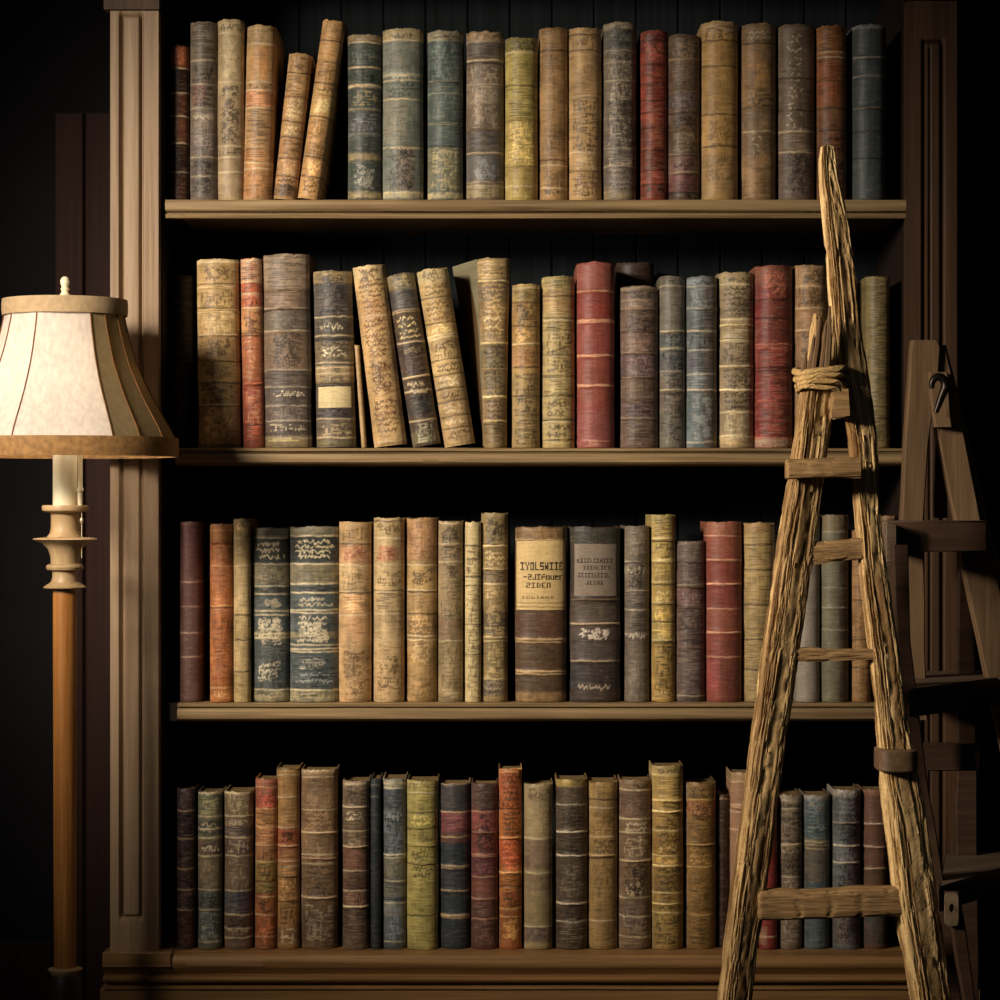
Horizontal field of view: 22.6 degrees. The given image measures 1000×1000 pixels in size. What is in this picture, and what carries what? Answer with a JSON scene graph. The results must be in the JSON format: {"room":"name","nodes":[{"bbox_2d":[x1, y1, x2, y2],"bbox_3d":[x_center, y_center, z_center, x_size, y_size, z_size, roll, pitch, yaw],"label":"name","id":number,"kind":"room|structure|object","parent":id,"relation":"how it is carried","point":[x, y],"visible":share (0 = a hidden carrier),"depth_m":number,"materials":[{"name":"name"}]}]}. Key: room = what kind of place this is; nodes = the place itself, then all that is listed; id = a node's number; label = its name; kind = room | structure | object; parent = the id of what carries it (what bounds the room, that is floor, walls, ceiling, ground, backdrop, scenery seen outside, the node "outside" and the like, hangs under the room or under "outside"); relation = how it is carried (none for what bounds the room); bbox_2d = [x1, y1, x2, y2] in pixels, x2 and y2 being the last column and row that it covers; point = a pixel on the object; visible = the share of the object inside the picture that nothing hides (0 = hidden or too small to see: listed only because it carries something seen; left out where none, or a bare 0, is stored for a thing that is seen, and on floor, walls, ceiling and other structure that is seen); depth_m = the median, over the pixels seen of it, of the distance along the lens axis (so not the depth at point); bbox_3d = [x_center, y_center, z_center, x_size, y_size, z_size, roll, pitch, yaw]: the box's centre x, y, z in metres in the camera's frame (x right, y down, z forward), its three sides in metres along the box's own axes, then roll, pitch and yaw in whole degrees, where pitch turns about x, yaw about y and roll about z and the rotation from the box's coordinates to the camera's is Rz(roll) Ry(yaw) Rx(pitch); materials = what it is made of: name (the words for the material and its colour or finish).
{"room":"library","nodes":[
{"label":"library","id":0,"kind":"room"},
{"bbox_2d":[0,0,999,999],"bbox_3d":[0.000,-0.520,4.410,6.000,2.900,0.100,0,0,0],"label":"wall","id":1,"kind":"structure","parent":0,"point":[55,54],"depth_m":4.36,"materials":[{"name":"paint"}]},
{"bbox_2d":[0,942,52,999],"bbox_3d":[-1.890,0.850,4.353,2.221,0.160,0.015,0,0,0],"label":"baseboard","id":2,"kind":"structure","parent":1,"relation":"attached to","point":[24,973],"depth_m":4.34,"materials":[{"name":"brown wood"}]},
{"bbox_2d":[56,113,109,999],"bbox_3d":[-0.706,0.130,4.348,0.129,1.600,0.025,0,0,0],"label":"trim","id":3,"kind":"structure","parent":1,"relation":"attached to","point":[82,140],"depth_m":4.33,"materials":[{"name":"brown wood"}]},
{"bbox_3d":[0.000,0.960,1.880,6.000,0.060,4.960,0,0,0],"label":"floor","id":4,"kind":"structure","parent":0,"visible":0},
{"bbox_2d":[0,276,178,999],"bbox_3d":[-0.660,0.295,3.795,0.343,1.270,0.343,0,0,32],"label":"floor lamp","id":5,"kind":"object","parent":4,"relation":"on","point":[73,386],"visible":1,"depth_m":3.72,"materials":[{"name":"beige fabric"}]},
{"bbox_2d":[100,0,979,999],"bbox_3d":[0.064,0.003,4.133,1.402,1.854,0.365,0,0,0],"label":"bookcase","id":6,"kind":"object","parent":4,"relation":"on","point":[159,742],"visible":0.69,"depth_m":4.02,"materials":[{"name":"brown wood"}]},
{"bbox_2d":[168,44,189,199],"bbox_3d":[-0.520,-0.608,4.113,0.034,0.254,0.169,0,0,0],"label":"book","id":7,"kind":"object","parent":6,"relation":"on","point":[178,55],"visible":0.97,"depth_m":4.03,"materials":[{"name":"leather"}]},
{"bbox_2d":[169,275,198,447],"bbox_3d":[-0.520,-0.225,4.136,0.037,0.282,0.154,0,0,0],"label":"book","id":8,"kind":"object","parent":6,"relation":"on","point":[183,327],"visible":0.91,"depth_m":4.07,"materials":[{"name":"leather"}]},
{"bbox_2d":[177,782,200,948],"bbox_3d":[-0.506,0.592,4.058,0.029,0.258,0.094,0,0,0],"label":"book","id":9,"kind":"object","parent":6,"relation":"on","point":[187,795],"visible":0.99,"depth_m":4.01,"materials":[{"name":"leather"}]},
{"bbox_2d":[180,521,210,701],"bbox_3d":[-0.498,0.179,4.089,0.034,0.289,0.156,0,0,0],"label":"book","id":10,"kind":"object","parent":6,"relation":"on","point":[194,536],"visible":0.96,"depth_m":4.02,"materials":[{"name":"leather"}]},
{"bbox_2d":[190,21,217,199],"bbox_3d":[-0.477,-0.624,4.091,0.043,0.287,0.172,0,0,0],"label":"book","id":11,"kind":"object","parent":6,"relation":"on","point":[203,43],"visible":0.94,"depth_m":4.01,"materials":[{"name":"leather"}]},
{"bbox_2d":[198,786,226,948],"bbox_3d":[-0.467,0.594,4.053,0.038,0.254,0.090,0,0,0],"label":"book","id":12,"kind":"object","parent":6,"relation":"on","point":[211,843],"visible":0.98,"depth_m":4.01,"materials":[{"name":"leather"}]},
{"bbox_2d":[197,258,243,447],"bbox_3d":[-0.453,-0.236,4.083,0.074,0.304,0.153,-1,0,0],"label":"book","id":13,"kind":"object","parent":6,"relation":"on","point":[220,388],"visible":0.99,"depth_m":4.01,"materials":[{"name":"leather"}]},
{"bbox_2d":[210,523,233,701],"bbox_3d":[-0.448,0.181,4.094,0.037,0.286,0.181,0,0,0],"label":"book","id":14,"kind":"object","parent":6,"relation":"on","point":[221,535],"visible":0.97,"depth_m":4.01,"materials":[{"name":"leather"}]},
{"bbox_2d":[217,19,247,199],"bbox_3d":[-0.434,-0.626,4.094,0.043,0.291,0.170,0,0,0],"label":"book","id":15,"kind":"object","parent":6,"relation":"on","point":[231,33],"visible":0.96,"depth_m":4.01,"materials":[{"name":"leather"}]},
{"bbox_2d":[224,785,255,948],"bbox_3d":[-0.421,0.594,4.065,0.046,0.253,0.106,0,0,0],"label":"book","id":16,"kind":"object","parent":6,"relation":"on","point":[239,802],"visible":0.98,"depth_m":4.02,"materials":[{"name":"leather"}]},
{"bbox_2d":[234,518,258,701],"bbox_3d":[-0.414,0.176,4.075,0.027,0.295,0.144,0,0,0],"label":"book","id":17,"kind":"object","parent":6,"relation":"on","point":[243,528],"visible":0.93,"depth_m":4.01,"materials":[{"name":"leather"}]},
{"bbox_2d":[241,258,264,447],"bbox_3d":[-0.398,-0.237,4.083,0.039,0.305,0.146,0,0,0],"label":"book","id":18,"kind":"object","parent":6,"relation":"on","point":[252,269],"visible":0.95,"depth_m":4.01,"materials":[{"name":"leather"}]},
{"bbox_2d":[243,24,283,199],"bbox_3d":[-0.387,-0.622,4.094,0.053,0.282,0.175,0,0,0],"label":"book","id":19,"kind":"object","parent":6,"relation":"on","point":[265,46],"visible":0.98,"depth_m":4.01,"materials":[{"name":"leather"}]},
{"bbox_2d":[255,773,277,948],"bbox_3d":[-0.376,0.583,4.054,0.038,0.275,0.089,0,0,0],"label":"book","id":20,"kind":"object","parent":6,"relation":"on","point":[266,786],"visible":0.98,"depth_m":4.01,"materials":[{"name":"leather"}]},
{"bbox_2d":[252,527,289,701],"bbox_3d":[-0.369,0.184,4.090,0.059,0.280,0.159,0,0,0],"label":"book","id":21,"kind":"object","parent":6,"relation":"on","point":[271,546],"visible":0.97,"depth_m":4.01,"materials":[{"name":"leather"}]},
{"bbox_2d":[263,253,316,447],"bbox_3d":[-0.342,-0.240,4.098,0.081,0.312,0.189,-1,0,0],"label":"book","id":22,"kind":"object","parent":6,"relation":"on","point":[289,330],"visible":0.98,"depth_m":4.01,"materials":[{"name":"leather"}]},
{"bbox_2d":[277,762,302,948],"bbox_3d":[-0.341,0.575,4.056,0.037,0.291,0.090,0,0,0],"label":"book","id":23,"kind":"object","parent":6,"relation":"on","point":[288,776],"visible":0.98,"depth_m":4.02,"materials":[{"name":"leather"}]},
{"bbox_2d":[274,53,316,199],"bbox_3d":[-0.334,-0.600,4.074,0.062,0.238,0.133,0,0,0],"label":"book","id":24,"kind":"object","parent":6,"relation":"on","point":[301,72],"visible":0.97,"depth_m":4.01,"materials":[{"name":"leather"}]},
{"bbox_2d":[290,526,338,701],"bbox_3d":[-0.299,0.182,4.078,0.078,0.283,0.143,0,0,0],"label":"book","id":25,"kind":"object","parent":6,"relation":"on","point":[314,550],"visible":1,"depth_m":4.01,"materials":[{"name":"leather"}]},
{"bbox_2d":[301,764,339,948],"bbox_3d":[-0.291,0.577,4.054,0.059,0.288,0.088,0,0,0],"label":"book","id":26,"kind":"object","parent":6,"relation":"on","point":[320,786],"visible":1,"depth_m":4.02,"materials":[{"name":"leather"}]},
{"bbox_2d":[298,19,348,199],"bbox_3d":[-0.287,-0.627,4.095,0.077,0.292,0.174,0,0,0],"label":"book","id":27,"kind":"object","parent":6,"relation":"on","point":[332,61],"visible":1,"depth_m":4.01,"materials":[{"name":"leather"}]},
{"bbox_2d":[313,270,359,447],"bbox_3d":[-0.267,-0.227,4.075,0.068,0.285,0.145,0,0,0],"label":"book","id":28,"kind":"object","parent":6,"relation":"on","point":[335,301],"visible":1,"depth_m":4.01,"materials":[{"name":"leather"}]},
{"bbox_2d":[339,521,373,701],"bbox_3d":[-0.233,0.179,4.078,0.053,0.290,0.147,0,0,0],"label":"book","id":29,"kind":"object","parent":6,"relation":"on","point":[356,539],"visible":0.99,"depth_m":4.01,"materials":[{"name":"leather"}]},
{"bbox_2d":[343,774,371,948],"bbox_3d":[-0.232,0.585,4.057,0.043,0.271,0.100,0,0,0],"label":"book","id":30,"kind":"object","parent":6,"relation":"on","point":[356,790],"visible":0.98,"depth_m":4.01,"materials":[{"name":"leather"}]},
{"bbox_2d":[355,345,369,447],"bbox_3d":[-0.224,-0.167,4.070,0.019,0.165,0.121,0,0,0],"label":"book","id":31,"kind":"object","parent":6,"relation":"on","point":[359,358],"visible":0.98,"depth_m":4.01,"materials":[{"name":"paper"}]},
{"bbox_2d":[348,34,382,199],"bbox_3d":[-0.218,-0.615,4.090,0.054,0.268,0.160,0,0,0],"label":"book","id":32,"kind":"object","parent":6,"relation":"on","point":[365,52],"visible":0.99,"depth_m":4.02,"materials":[{"name":"leather"}]},
{"bbox_2d":[371,772,382,948],"bbox_3d":[-0.200,0.584,4.058,0.016,0.274,0.098,0,0,0],"label":"book","id":33,"kind":"object","parent":6,"relation":"on","point":[376,780],"visible":0.96,"depth_m":4.01,"materials":[{"name":"leather"}]},
{"bbox_2d":[353,264,409,447],"bbox_3d":[-0.194,-0.232,4.083,0.087,0.296,0.160,0,0,0],"label":"book","id":34,"kind":"object","parent":6,"relation":"on","point":[378,339],"visible":1,"depth_m":4.01,"materials":[{"name":"leather"}]},
{"bbox_2d":[374,517,406,701],"bbox_3d":[-0.179,0.176,4.076,0.049,0.296,0.143,0,0,0],"label":"book","id":35,"kind":"object","parent":6,"relation":"on","point":[390,534],"visible":0.99,"depth_m":4.01,"materials":[{"name":"leather"}]},
{"bbox_2d":[383,772,407,948],"bbox_3d":[-0.170,0.584,4.065,0.038,0.274,0.110,0,0,0],"label":"book","id":36,"kind":"object","parent":6,"relation":"on","point":[394,785],"visible":0.96,"depth_m":4.01,"materials":[{"name":"leather"}]},
{"bbox_2d":[383,28,425,199],"bbox_3d":[-0.156,-0.619,4.087,0.066,0.277,0.156,0,0,0],"label":"book","id":37,"kind":"object","parent":6,"relation":"on","point":[404,49],"visible":1,"depth_m":4.01,"materials":[{"name":"leather"}]},
{"bbox_2d":[386,272,442,447],"bbox_3d":[-0.140,-0.225,4.098,0.088,0.282,0.180,0,0,0],"label":"book","id":38,"kind":"object","parent":6,"relation":"on","point":[403,289],"visible":1,"depth_m":4.01,"materials":[{"name":"leather"}]},
{"bbox_2d":[406,517,438,701],"bbox_3d":[-0.126,0.176,4.094,0.050,0.297,0.165,0,0,0],"label":"book","id":39,"kind":"object","parent":6,"relation":"on","point":[423,532],"visible":0.95,"depth_m":4.01,"materials":[{"name":"leather"}]},
{"bbox_2d":[407,774,439,949],"bbox_3d":[-0.125,0.585,4.056,0.050,0.271,0.108,0,0,0],"label":"book","id":40,"kind":"object","parent":6,"relation":"on","point":[422,792],"visible":1,"depth_m":4.01,"materials":[{"name":"leather"}]},
{"bbox_2d":[427,30,463,199],"bbox_3d":[-0.088,-0.618,4.079,0.057,0.273,0.148,0,0,0],"label":"book","id":41,"kind":"object","parent":6,"relation":"on","point":[445,48],"visible":0.98,"depth_m":4.01,"materials":[{"name":"leather"}]},
{"bbox_2d":[417,267,475,447],"bbox_3d":[-0.087,-0.230,4.086,0.094,0.291,0.153,0,0,0],"label":"book","id":42,"kind":"object","parent":6,"relation":"on","point":[434,283],"visible":1,"depth_m":4.01,"materials":[{"name":"leather"}]},
{"bbox_2d":[438,520,463,701],"bbox_3d":[-0.079,0.178,4.092,0.040,0.291,0.175,0,0,0],"label":"book","id":43,"kind":"object","parent":6,"relation":"on","point":[451,533],"visible":1,"depth_m":4.01,"materials":[{"name":"leather"}]},
{"bbox_2d":[440,777,470,948],"bbox_3d":[-0.072,0.588,4.059,0.048,0.266,0.098,0,0,0],"label":"book","id":44,"kind":"object","parent":6,"relation":"on","point":[455,821],"visible":1,"depth_m":4.01,"materials":[{"name":"leather"}]},
{"bbox_2d":[465,521,480,701],"bbox_3d":[-0.043,0.179,4.088,0.026,0.290,0.166,0,0,0],"label":"book","id":45,"kind":"object","parent":6,"relation":"on","point":[472,529],"visible":0.95,"depth_m":4.01,"materials":[{"name":"leather"}]},
{"bbox_2d":[452,257,509,447],"bbox_3d":[-0.032,-0.237,4.086,0.098,0.307,0.153,0,0,0],"label":"book","id":46,"kind":"object","parent":6,"relation":"on","point":[482,285],"visible":1,"depth_m":4.02,"materials":[{"name":"leather"}]},
{"bbox_2d":[471,778,497,948],"bbox_3d":[-0.025,0.587,4.049,0.043,0.267,0.090,0,0,0],"label":"book","id":47,"kind":"object","parent":6,"relation":"on","point":[484,794],"visible":1,"depth_m":4.01,"materials":[{"name":"leather"}]},
{"bbox_2d":[466,30,503,199],"bbox_3d":[-0.024,-0.617,4.102,0.061,0.272,0.191,0,0,0],"label":"book","id":48,"kind":"object","parent":6,"relation":"on","point":[484,49],"visible":0.98,"depth_m":4.01,"materials":[{"name":"leather"}]},
{"bbox_2d":[481,512,507,701],"bbox_3d":[-0.009,0.172,4.084,0.043,0.304,0.153,0,0,0],"label":"book","id":49,"kind":"object","parent":6,"relation":"on","point":[494,526],"visible":1,"depth_m":4.01,"materials":[{"name":"leather"}]},
{"bbox_2d":[499,763,521,948],"bbox_3d":[0.016,0.576,4.052,0.038,0.290,0.088,0,0,0],"label":"book","id":50,"kind":"object","parent":6,"relation":"on","point":[510,777],"visible":1,"depth_m":4.01,"materials":[{"name":"leather"}]},
{"bbox_2d":[505,37,537,199],"bbox_3d":[0.035,-0.612,4.079,0.053,0.262,0.148,0,0,0],"label":"book","id":51,"kind":"object","parent":6,"relation":"on","point":[521,54],"visible":1,"depth_m":4.01,"materials":[{"name":"leather"}]},
{"bbox_2d":[512,284,539,447],"bbox_3d":[0.042,-0.216,4.083,0.045,0.263,0.158,0,0,0],"label":"book","id":52,"kind":"object","parent":6,"relation":"on","point":[525,297],"visible":1,"depth_m":4.01,"materials":[{"name":"leather"}]},
{"bbox_2d":[524,778,552,948],"bbox_3d":[0.062,0.587,4.051,0.046,0.267,0.089,0,0,0],"label":"book","id":53,"kind":"object","parent":6,"relation":"on","point":[538,795],"visible":1,"depth_m":4.01,"materials":[{"name":"leather"}]},
{"bbox_2d":[514,526,566,701],"bbox_3d":[0.066,0.183,4.098,0.083,0.283,0.187,0,0,0],"label":"book","id":54,"kind":"object","parent":6,"relation":"on","point":[540,588],"visible":1,"depth_m":4.01,"materials":[{"name":"leather"}]},
{"bbox_2d":[537,27,567,199],"bbox_3d":[0.086,-0.621,4.101,0.046,0.279,0.177,0,0,0],"label":"book","id":55,"kind":"object","parent":6,"relation":"on","point":[552,104],"visible":0.98,"depth_m":4.02,"materials":[{"name":"leather"}]},
{"bbox_2d":[540,275,574,447],"bbox_3d":[0.094,-0.222,4.097,0.053,0.277,0.176,0,0,0],"label":"book","id":56,"kind":"object","parent":6,"relation":"on","point":[557,365],"visible":1,"depth_m":4.01,"materials":[{"name":"leather"}]},
{"bbox_2d":[555,773,587,948],"bbox_3d":[0.115,0.584,4.059,0.051,0.273,0.109,0,0,0],"label":"book","id":57,"kind":"object","parent":6,"relation":"on","point":[571,806],"visible":1,"depth_m":4.01,"materials":[{"name":"leather"}]},
{"bbox_2d":[567,27,600,199],"bbox_3d":[0.137,-0.620,4.100,0.053,0.278,0.182,0,0,0],"label":"book","id":58,"kind":"object","parent":6,"relation":"on","point":[583,44],"visible":0.99,"depth_m":4.01,"materials":[{"name":"leather"}]},
{"bbox_2d":[567,526,619,701],"bbox_3d":[0.153,0.183,4.094,0.082,0.282,0.174,0,0,0],"label":"book","id":59,"kind":"object","parent":6,"relation":"on","point":[593,589],"visible":1,"depth_m":4.01,"materials":[{"name":"leather"}]},
{"bbox_2d":[574,261,613,447],"bbox_3d":[0.154,-0.234,4.100,0.061,0.300,0.183,0,0,0],"label":"book","id":60,"kind":"object","parent":6,"relation":"on","point":[593,281],"visible":1,"depth_m":4.01,"materials":[{"name":"leather"}]},
{"bbox_2d":[587,775,616,948],"bbox_3d":[0.166,0.586,4.062,0.046,0.269,0.109,0,0,0],"label":"book","id":61,"kind":"object","parent":6,"relation":"on","point":[601,791],"visible":0.98,"depth_m":4.01,"materials":[{"name":"leather"}]},
{"bbox_2d":[601,21,635,199],"bbox_3d":[0.193,-0.625,4.084,0.053,0.287,0.149,0,0,0],"label":"book","id":62,"kind":"object","parent":6,"relation":"on","point":[618,39],"visible":0.98,"depth_m":4.01,"materials":[{"name":"leather"}]},
{"bbox_2d":[617,774,650,948],"bbox_3d":[0.218,0.584,4.048,0.052,0.273,0.088,0,0,0],"label":"book","id":63,"kind":"object","parent":6,"relation":"on","point":[633,793],"visible":1,"depth_m":4.01,"materials":[{"name":"leather"}]},
{"bbox_2d":[614,262,653,447],"bbox_3d":[0.225,-0.240,4.210,0.062,0.311,0.141,0,0,0],"label":"book","id":64,"kind":"object","parent":6,"relation":"on","point":[627,274],"visible":0.19,"depth_m":4.15,"materials":[{"name":"leather"}]},
{"bbox_2d":[620,525,648,701],"bbox_3d":[0.221,0.182,4.100,0.040,0.283,0.175,0,0,0],"label":"book","id":65,"kind":"object","parent":6,"relation":"on","point":[634,540],"visible":0.98,"depth_m":4.02,"materials":[{"name":"leather"}]},
{"bbox_2d":[618,285,657,447],"bbox_3d":[0.224,-0.214,4.066,0.061,0.260,0.123,0,0,0],"label":"book","id":66,"kind":"object","parent":6,"relation":"on","point":[637,305],"visible":1,"depth_m":4.01,"materials":[{"name":"leather"}]},
{"bbox_2d":[636,30,667,199],"bbox_3d":[0.249,-0.618,4.094,0.045,0.275,0.164,0,0,0],"label":"book","id":67,"kind":"object","parent":6,"relation":"on","point":[652,45],"visible":0.98,"depth_m":4.02,"materials":[{"name":"leather"}]},
{"bbox_2d":[645,514,674,701],"bbox_3d":[0.263,0.173,4.107,0.038,0.302,0.192,0,0,0],"label":"book","id":68,"kind":"object","parent":6,"relation":"on","point":[661,527],"visible":0.98,"depth_m":4.02,"materials":[{"name":"leather"}]},
{"bbox_2d":[649,760,682,949],"bbox_3d":[0.269,0.573,4.050,0.051,0.296,0.092,0,0,0],"label":"book","id":69,"kind":"object","parent":6,"relation":"on","point":[666,778],"visible":1,"depth_m":4.01,"materials":[{"name":"leather"}]},
{"bbox_2d":[654,276,684,447],"bbox_3d":[0.278,-0.222,4.094,0.042,0.276,0.172,0,0,0],"label":"book","id":70,"kind":"object","parent":6,"relation":"on","point":[671,289],"visible":0.95,"depth_m":4.01,"materials":[{"name":"leather"}]},
{"bbox_2d":[668,34,699,199],"bbox_3d":[0.296,-0.614,4.089,0.051,0.267,0.171,0,0,0],"label":"book","id":71,"kind":"object","parent":6,"relation":"on","point":[683,49],"visible":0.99,"depth_m":4.01,"materials":[{"name":"leather"}]},
{"bbox_2d":[675,539,704,701],"bbox_3d":[0.307,0.195,4.104,0.046,0.259,0.189,0,0,0],"label":"book","id":72,"kind":"object","parent":6,"relation":"on","point":[689,555],"visible":0.99,"depth_m":4.01,"materials":[{"name":"leather"}]},
{"bbox_2d":[683,776,715,948],"bbox_3d":[0.323,0.587,4.064,0.049,0.268,0.109,0,0,0],"label":"book","id":73,"kind":"object","parent":6,"relation":"on","point":[699,794],"visible":0.98,"depth_m":4.02,"materials":[{"name":"leather"}]},
{"bbox_2d":[685,275,716,447],"bbox_3d":[0.325,-0.222,4.094,0.050,0.276,0.178,0,0,0],"label":"book","id":74,"kind":"object","parent":6,"relation":"on","point":[700,291],"visible":1,"depth_m":4.01,"materials":[{"name":"leather"}]},
{"bbox_2d":[697,21,737,199],"bbox_3d":[0.353,-0.625,4.085,0.059,0.287,0.164,0,0,0],"label":"book","id":75,"kind":"object","parent":6,"relation":"on","point":[718,39],"visible":0.98,"depth_m":4.01,"materials":[{"name":"leather"}]},
{"bbox_2d":[700,521,741,701],"bbox_3d":[0.361,0.179,4.080,0.058,0.290,0.149,0,0,0],"label":"book","id":76,"kind":"object","parent":6,"relation":"on","point":[723,540],"visible":1,"depth_m":4.01,"materials":[{"name":"leather"}]},
{"bbox_2d":[716,787,729,946],"bbox_3d":[0.361,0.598,4.084,0.019,0.246,0.109,0,0,0],"label":"book","id":77,"kind":"object","parent":6,"relation":"on","point":[722,796],"visible":0.8,"depth_m":4.03,"materials":[{"name":"leather"}]},
{"bbox_2d":[715,272,753,447],"bbox_3d":[0.380,-0.226,4.096,0.058,0.283,0.175,0,0,0],"label":"book","id":78,"kind":"object","parent":6,"relation":"on","point":[735,290],"visible":0.98,"depth_m":4.01,"materials":[{"name":"leather"}]},
{"bbox_2d":[726,767,745,886],"bbox_3d":[0.392,0.579,4.056,0.041,0.284,0.095,0,0,0],"label":"book","id":79,"kind":"object","parent":6,"relation":"on","point":[735,779],"visible":0.26,"depth_m":4.02,"materials":[{"name":"leather"}]},
{"bbox_2d":[738,22,775,199],"bbox_3d":[0.416,-0.624,4.095,0.056,0.286,0.175,0,0,0],"label":"book","id":80,"kind":"object","parent":6,"relation":"on","point":[756,42],"visible":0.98,"depth_m":4.01,"materials":[{"name":"leather"}]},
{"bbox_2d":[741,522,774,701],"bbox_3d":[0.417,0.179,4.087,0.051,0.289,0.152,0,0,0],"label":"book","id":81,"kind":"object","parent":6,"relation":"on","point":[758,558],"visible":0.72,"depth_m":4.01,"materials":[{"name":"leather"}]},
{"bbox_2d":[758,814,776,949],"bbox_3d":[0.431,0.597,4.058,0.029,0.247,0.105,0,0,0],"label":"book","id":82,"kind":"object","parent":6,"relation":"on","point":[768,934],"visible":0.38,"depth_m":4.01,"materials":[{"name":"leather"}]},
{"bbox_2d":[748,265,791,447],"bbox_3d":[0.441,-0.231,4.088,0.060,0.293,0.169,0,0,0],"label":"book","id":83,"kind":"object","parent":6,"relation":"on","point":[772,330],"visible":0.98,"depth_m":4.01,"materials":[{"name":"leather"}]},
{"bbox_2d":[777,788,801,948],"bbox_3d":[0.468,0.596,4.060,0.037,0.249,0.100,0,0,0],"label":"book","id":84,"kind":"object","parent":6,"relation":"on","point":[789,809],"visible":0.79,"depth_m":4.01,"materials":[{"name":"leather"}]},
{"bbox_2d":[775,24,813,199],"bbox_3d":[0.477,-0.623,4.083,0.059,0.284,0.144,0,0,0],"label":"book","id":85,"kind":"object","parent":6,"relation":"on","point":[794,117],"visible":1,"depth_m":4.01,"materials":[{"name":"leather"}]},
{"bbox_2d":[793,515,819,701],"bbox_3d":[0.495,0.173,4.082,0.038,0.301,0.154,0,0,0],"label":"book","id":86,"kind":"object","parent":6,"relation":"on","point":[807,682],"visible":0.41,"depth_m":4.01,"materials":[{"name":"leather"}]},
{"bbox_2d":[792,265,826,444],"bbox_3d":[0.501,-0.231,4.082,0.053,0.294,0.154,0,0,0],"label":"book","id":87,"kind":"object","parent":6,"relation":"on","point":[809,282],"visible":0.42,"depth_m":4.01,"materials":[{"name":"leather"}]},
{"bbox_2d":[798,788,829,948],"bbox_3d":[0.510,0.597,4.055,0.042,0.248,0.094,0,0,0],"label":"book","id":88,"kind":"object","parent":6,"relation":"on","point":[815,804],"visible":0.84,"depth_m":4.01,"materials":[{"name":"leather"}]},
{"bbox_2d":[814,24,845,199],"bbox_3d":[0.534,-0.622,4.093,0.048,0.283,0.169,0,0,0],"label":"book","id":89,"kind":"object","parent":6,"relation":"on","point":[829,41],"visible":0.73,"depth_m":4.01,"materials":[{"name":"leather"}]},
{"bbox_2d":[820,514,848,701],"bbox_3d":[0.538,0.174,4.090,0.044,0.301,0.175,0,0,0],"label":"book","id":90,"kind":"object","parent":6,"relation":"on","point":[834,675],"visible":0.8,"depth_m":4.01,"materials":[{"name":"leather"}]},
{"bbox_2d":[827,784,859,949],"bbox_3d":[0.557,0.592,4.049,0.045,0.257,0.093,0,0,0],"label":"book","id":91,"kind":"object","parent":6,"relation":"on","point":[844,933],"visible":0.84,"depth_m":4.01,"materials":[{"name":"leather"}]},
{"bbox_2d":[848,530,870,701],"bbox_3d":[0.581,0.185,4.095,0.030,0.277,0.174,0,0,0],"label":"book","id":92,"kind":"object","parent":6,"relation":"on","point":[859,670],"visible":0.45,"depth_m":4.01,"materials":[{"name":"leather"}]},
{"bbox_2d":[846,24,885,199],"bbox_3d":[0.595,-0.623,4.102,0.054,0.284,0.189,0,0,0],"label":"book","id":93,"kind":"object","parent":6,"relation":"on","point":[865,44],"visible":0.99,"depth_m":4.01,"materials":[{"name":"leather"}]},
{"bbox_2d":[856,784,887,948],"bbox_3d":[0.604,0.593,4.055,0.040,0.256,0.092,0,0,0],"label":"book","id":94,"kind":"object","parent":6,"relation":"on","point":[873,847],"visible":0.74,"depth_m":4.01,"materials":[{"name":"leather"}]},
{"bbox_2d":[857,276,889,447],"bbox_3d":[0.609,-0.222,4.099,0.038,0.276,0.171,0,0,0],"label":"book","id":95,"kind":"object","parent":6,"relation":"on","point":[873,291],"visible":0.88,"depth_m":4.02,"materials":[{"name":"leather"}]},
{"bbox_2d":[871,515,897,698],"bbox_3d":[0.624,0.174,4.080,0.030,0.299,0.149,0,0,0],"label":"book","id":96,"kind":"object","parent":6,"relation":"on","point":[885,519],"visible":0.06,"depth_m":4.01,"materials":[{"name":"leather"}]},
{"bbox_2d":[717,144,950,999],"bbox_3d":[0.475,0.213,3.519,0.378,1.433,0.113,0,0,0],"label":"wooden ladder","id":97,"kind":"object","parent":4,"relation":"on","point":[832,381],"visible":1,"depth_m":3.52,"materials":[{"name":"brown wood"}]},
{"bbox_2d":[883,340,999,999],"bbox_3d":[0.791,0.343,3.728,0.449,1.173,0.465,0,0,0],"label":"step ladder","id":98,"kind":"object","parent":4,"relation":"on","point":[967,875],"visible":0.87,"depth_m":3.80,"materials":[{"name":"brown wood"}]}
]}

